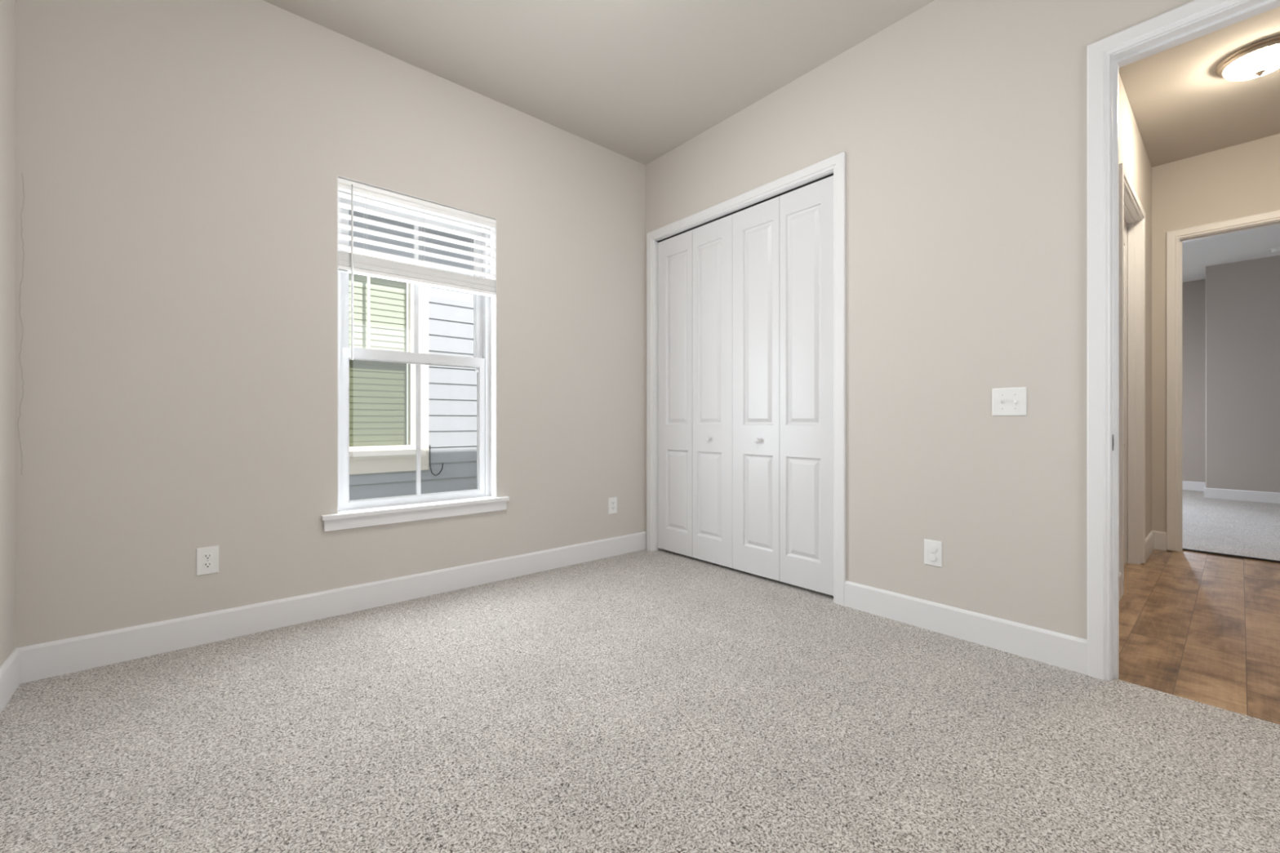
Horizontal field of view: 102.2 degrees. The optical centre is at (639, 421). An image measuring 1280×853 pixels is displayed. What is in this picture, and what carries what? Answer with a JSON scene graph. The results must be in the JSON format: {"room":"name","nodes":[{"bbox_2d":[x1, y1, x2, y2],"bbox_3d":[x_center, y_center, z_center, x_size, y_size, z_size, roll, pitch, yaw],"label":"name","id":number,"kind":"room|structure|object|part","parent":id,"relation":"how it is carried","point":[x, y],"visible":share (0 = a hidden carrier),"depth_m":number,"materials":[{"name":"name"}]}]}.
{"room":"empty bedroom","nodes":[
{"label":"empty bedroom","id":0,"kind":"room"},
{"bbox_2d":[0,0,15,666],"bbox_3d":[-1.163,-0.495,0.392,0.200,3.110,4.041,0,0,-41],"label":"wall","id":1,"kind":"structure","parent":0,"point":[7,7],"depth_m":1.90,"materials":[{"name":"paint"}]},
{"bbox_2d":[0,648,20,713],"bbox_3d":[-1.119,0.945,0.505,0.015,0.142,3.926,0,0,-41],"label":"baseboard","id":2,"kind":"structure","parent":1,"relation":"attached to","point":[10,670],"depth_m":1.88,"materials":[{"name":"white paint"}]},
{"bbox_2d":[15,0,645,648],"bbox_3d":[-1.051,-0.495,3.286,4.146,3.110,0.201,0,0,-41],"label":"wall","id":3,"kind":"structure","parent":0,"point":[179,163],"depth_m":2.44,"materials":[{"name":"paint"}]},
{"bbox_2d":[196,545,218,575],"bbox_3d":[-1.972,0.636,2.356,0.079,0.124,0.008,0,0,-41],"label":"wall outlet","id":4,"kind":"object","parent":3,"relation":"attached to","point":[207,557],"visible":1,"depth_m":2.35,"materials":[{"name":"white plastic"}]},
{"bbox_2d":[203,561,212,568],"bbox_3d":[-1.970,0.655,2.354,0.034,0.028,0.003,0,0,-41],"label":"receptacle","id":5,"kind":"object","parent":4,"relation":"attached to","point":[206,564],"depth_m":2.35,"materials":[{"name":"white plastic"}]},
{"bbox_2d":[203,552,212,559],"bbox_3d":[-1.970,0.617,2.354,0.034,0.028,0.003,0,0,-41],"label":"receptacle","id":6,"kind":"object","parent":4,"relation":"attached to","point":[206,556],"depth_m":2.35,"materials":[{"name":"white plastic"}]},
{"bbox_2d":[17,531,646,683],"bbox_3d":[-1.177,0.945,3.036,3.229,0.142,0.015,0,0,-41],"label":"baseboard","id":7,"kind":"structure","parent":3,"relation":"attached to","point":[67,655],"depth_m":2.53,"materials":[{"name":"white paint"}]},
{"bbox_2d":[321,495,509,531],"bbox_3d":[-1.265,0.524,3.010,1.031,0.083,0.129,0,0,-41],"label":"window sill","id":8,"kind":"structure","parent":3,"relation":"attached to","point":[368,517],"depth_m":2.92,"materials":[{"name":"white paint"}]},
{"bbox_2d":[337,175,496,513],"bbox_3d":[-1.308,-0.390,3.058,0.885,1.789,0.189,0,0,-41],"label":"window","id":9,"kind":"structure","parent":3,"relation":"in","point":[484,359],"depth_m":3.09,"materials":[{"name":"white plastic"}]},
{"bbox_3d":[-1.343,-0.799,3.099,0.817,0.898,0.030,0,0,-41],"label":"sash","id":10,"kind":"part","parent":9,"relation":"part of","materials":[{"name":"white plastic"}]},
{"bbox_3d":[-1.318,0.036,3.069,0.817,0.879,0.032,0,0,-41],"label":"sash","id":11,"kind":"part","parent":9,"relation":"part of","materials":[{"name":"white plastic"}]},
{"bbox_2d":[337,177,495,359],"bbox_3d":[-1.262,-0.802,3.004,0.877,0.955,0.084,0,0,-41],"label":"window blind","id":12,"kind":"object","parent":9,"relation":"attached to","point":[351,263],"visible":0.89,"depth_m":2.95,"materials":[{"name":"white plastic"}]},
{"bbox_3d":[-1.495,-1.029,2.819,0.014,0.422,0.053,0,0,-41],"label":"ladder cord","id":13,"kind":"part","parent":12,"relation":"part of","materials":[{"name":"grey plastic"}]},
{"bbox_3d":[-1.271,-1.258,3.016,0.877,0.044,0.054,0,0,-41],"label":"head rail","id":14,"kind":"part","parent":12,"relation":"part of","materials":[{"name":"white plastic"}]},
{"bbox_3d":[-1.266,-0.808,3.009,0.877,0.021,0.054,0,0,-41],"label":"rail","id":15,"kind":"part","parent":12,"relation":"part of","materials":[{"name":"white plastic"}]},
{"bbox_3d":[-1.264,-1.029,3.017,0.014,0.422,0.053,0,0,-41],"label":"ladder cord","id":16,"kind":"part","parent":12,"relation":"part of","materials":[{"name":"white fabric"}]},
{"bbox_2d":[608,497,617,514],"bbox_3d":[-0.204,0.634,3.878,0.079,0.124,0.008,0,0,-41],"label":"wall outlet","id":17,"kind":"object","parent":3,"relation":"attached to","point":[612,501],"visible":1,"depth_m":3.87,"materials":[{"name":"white plastic"}]},
{"bbox_2d":[0,489,1279,852],"bbox_3d":[3.926,1.037,3.429,11.676,0.066,6.276,0,0,-41],"label":"floor","id":18,"kind":"structure","parent":0,"point":[644,700],"depth_m":1.69,"materials":[{"name":"carpet"}]},
{"bbox_2d":[1182,548,1279,563],"bbox_3d":[4.560,1.017,3.756,0.012,0.026,0.865,0,0,-41],"label":"threshold","id":19,"kind":"object","parent":18,"relation":"on","point":[1185,549],"visible":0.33,"depth_m":3.88,"materials":[{"name":"black"}]},
{"bbox_2d":[262,0,1279,282],"bbox_3d":[3.926,-2.080,3.429,11.676,0.100,6.276,0,0,-41],"label":"ceiling","id":20,"kind":"structure","parent":0,"point":[637,81],"depth_m":2.92,"materials":[{"name":"paint"}]},
{"bbox_2d":[1215,35,1279,80],"bbox_3d":[3.436,-1.970,2.861,0.332,0.119,0.332,0,0,-41],"label":"ceiling light","id":21,"kind":"object","parent":20,"relation":"attached to","point":[1260,58],"visible":1,"depth_m":2.83,"materials":[{"name":"white glass"}]},
{"bbox_2d":[1270,246,1279,253],"bbox_3d":[7.487,-2.008,6.048,0.140,0.044,0.140,0,0,-41],"label":"smoke detector","id":22,"kind":"object","parent":20,"relation":"attached to","point":[1274,250],"visible":1,"depth_m":6.04,"materials":[{"name":"white plastic"}]},
{"bbox_2d":[645,0,1194,639],"bbox_3d":[1.404,-0.485,2.601,0.115,3.090,4.041,0,0,-41],"label":"wall","id":23,"kind":"structure","parent":0,"point":[961,126],"depth_m":2.41,"materials":[{"name":"paint"}]},
{"bbox_2d":[657,214,732,568],"bbox_3d":[0.380,-0.201,3.749,0.069,2.378,0.736,0,0,-41],"label":"door","id":24,"kind":"structure","parent":23,"relation":"in","point":[695,266],"depth_m":3.73,"materials":[{"name":"white paint"}]},
{"bbox_2d":[657,173,833,242],"bbox_3d":[0.630,-1.399,3.478,0.030,0.006,1.482,0,0,-41],"label":"door track","id":25,"kind":"object","parent":23,"relation":"attached to","point":[830,175],"visible":0.57,"depth_m":3.35,"materials":[{"name":"black"}]},
{"bbox_2d":[646,151,845,605],"bbox_3d":[0.634,-0.227,3.481,0.134,2.494,1.630,0,0,-41],"label":"door frame","id":26,"kind":"structure","parent":23,"relation":"attached to","point":[836,164],"depth_m":3.02,"materials":[{"name":"white paint"}]},
{"bbox_2d":[732,175,833,595],"bbox_3d":[0.861,-0.201,3.190,0.069,2.378,0.736,0,0,-41],"label":"door","id":27,"kind":"structure","parent":23,"relation":"in","point":[783,245],"depth_m":3.16,"materials":[{"name":"white paint"}]},
{"bbox_3d":[0.750,0.124,3.292,0.034,0.033,0.033,0,0,-41],"label":"knob","id":28,"kind":"part","parent":27,"relation":"part of","materials":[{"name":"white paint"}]},
{"bbox_2d":[924,538,942,567],"bbox_3d":[1.413,0.637,2.493,0.013,0.122,0.080,0,0,-41],"label":"wall outlet","id":29,"kind":"object","parent":23,"relation":"attached to","point":[932,548],"visible":1,"depth_m":2.49,"materials":[{"name":"white plastic"}]},
{"bbox_2d":[844,580,1087,675],"bbox_3d":[1.861,0.945,1.971,0.015,0.142,2.260,0,0,-41],"label":"baseboard","id":30,"kind":"structure","parent":23,"relation":"attached to","point":[1063,651],"depth_m":2.35,"materials":[{"name":"white paint"}]},
{"bbox_2d":[991,386,1026,415],"bbox_3d":[1.611,-0.085,2.257,0.020,0.122,0.126,0,0,-41],"label":"light switch","id":31,"kind":"object","parent":23,"relation":"attached to","point":[1005,401],"visible":1,"depth_m":2.26,"materials":[{"name":"white plastic"}]},
{"bbox_2d":[1087,0,1279,680],"bbox_3d":[2.149,-0.237,1.734,0.152,2.514,0.969,0,0,-41],"label":"door frame","id":32,"kind":"structure","parent":23,"relation":"attached to","point":[1195,19],"depth_m":2.02,"materials":[{"name":"white paint"}]},
{"bbox_3d":[1.852,0.084,2.021,0.034,0.062,0.003,0,0,-41],"label":"strike plate","id":33,"kind":"part","parent":32,"relation":"part of","materials":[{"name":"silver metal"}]},
{"bbox_2d":[1119,74,1151,537],"bbox_3d":[2.928,-0.485,3.203,2.982,3.090,0.115,0,0,-41],"label":"wall","id":34,"kind":"structure","parent":0,"point":[1133,155],"depth_m":3.86,"materials":[{"name":"paint"}]},
{"bbox_2d":[1124,218,1127,564],"bbox_3d":[3.160,-0.206,3.395,0.944,2.424,0.103,0,0,-41],"label":"door","id":35,"kind":"structure","parent":34,"relation":"in","point":[1125,222],"depth_m":3.65,"materials":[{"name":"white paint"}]},
{"bbox_2d":[1119,163,1145,595],"bbox_3d":[3.163,-0.237,3.392,1.094,2.514,0.134,0,0,-41],"label":"door frame","id":36,"kind":"structure","parent":34,"relation":"attached to","point":[1131,209],"depth_m":3.67,"materials":[{"name":"white paint"}]},
{"bbox_2d":[1119,530,1154,600],"bbox_3d":[2.971,0.948,3.154,2.982,0.148,0.015,0,0,-41],"label":"baseboard","id":37,"kind":"structure","parent":34,"relation":"attached to","point":[1149,540],"depth_m":3.84,"materials":[{"name":"white paint"}]},
{"bbox_2d":[1182,279,1205,482],"bbox_3d":[8.533,-0.485,6.948,0.100,3.090,5.400,0,0,-41],"label":"wall","id":38,"kind":"structure","parent":0,"point":[1193,291],"depth_m":7.47,"materials":[{"name":"paint"}]},
{"bbox_2d":[1151,133,1279,551],"bbox_3d":[4.635,-0.485,3.594,0.115,3.090,5.400,0,0,-41],"label":"wall","id":39,"kind":"structure","parent":0,"point":[1240,180],"depth_m":3.99,"materials":[{"name":"paint"}]},
{"bbox_2d":[1153,530,1166,551],"bbox_3d":[4.811,0.948,3.290,0.015,0.148,2.210,0,0,-41],"label":"baseboard","id":40,"kind":"structure","parent":39,"relation":"attached to","point":[1160,537],"depth_m":4.08,"materials":[{"name":"white paint"}]},
{"bbox_2d":[1166,209,1279,551],"bbox_3d":[4.523,-0.234,3.724,0.152,2.507,1.009,0,0,-41],"label":"door frame","id":41,"kind":"structure","parent":39,"relation":"attached to","point":[1175,238],"depth_m":4.03,"materials":[{"name":"white paint"}]},
{"bbox_2d":[1205,255,1279,492],"bbox_3d":[8.841,-0.485,5.824,0.900,3.090,3.295,0,0,-41],"label":"wall","id":42,"kind":"structure","parent":0,"point":[1242,298],"depth_m":6.54,"materials":[{"name":"paint"}]},
{"bbox_2d":[1182,480,1279,503],"bbox_3d":[8.149,0.945,6.617,0.915,0.142,5.400,0,0,-41],"label":"baseboard","id":43,"kind":"structure","parent":42,"relation":"attached to","point":[1215,493],"depth_m":6.59,"materials":[{"name":"white paint"}]},
{"label":"outside","id":44,"kind":"structure","parent":0,"visible":0},
{"bbox_3d":[-2.708,1.520,7.746,22.000,0.180,8.724,0,0,-41],"label":"ground","id":45,"kind":"structure","parent":44,"visible":0},
{"bbox_2d":[348,209,476,500],"bbox_3d":[-3.553,-1.382,7.194,12.400,5.916,4.460,0,0,-41],"label":"house","id":46,"kind":"structure","parent":45,"relation":"on","point":[448,394],"depth_m":5.88,"materials":[{"name":"grey"}]},
{"bbox_2d":[348,272,406,446],"bbox_3d":[-2.979,-0.670,5.472,0.963,1.900,0.012,0,0,-41],"label":"window blind","id":47,"kind":"object","parent":46,"relation":"attached to","point":[377,389],"visible":0.56,"depth_m":5.59,"materials":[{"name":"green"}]},
{"bbox_3d":[-2.896,-0.610,5.400,1.335,2.320,0.075,0,0,-41],"label":"window trim","id":48,"kind":"part","parent":46,"relation":"part of","materials":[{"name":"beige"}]},
{"bbox_2d":[429,444,443,475],"bbox_3d":[-2.316,0.447,5.877,0.156,0.354,0.018,0,0,-41],"label":"cable","id":49,"kind":"object","parent":46,"relation":"attached to","point":[429,445],"visible":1,"depth_m":5.83,"materials":[{"name":"grey plastic"}]}
]}

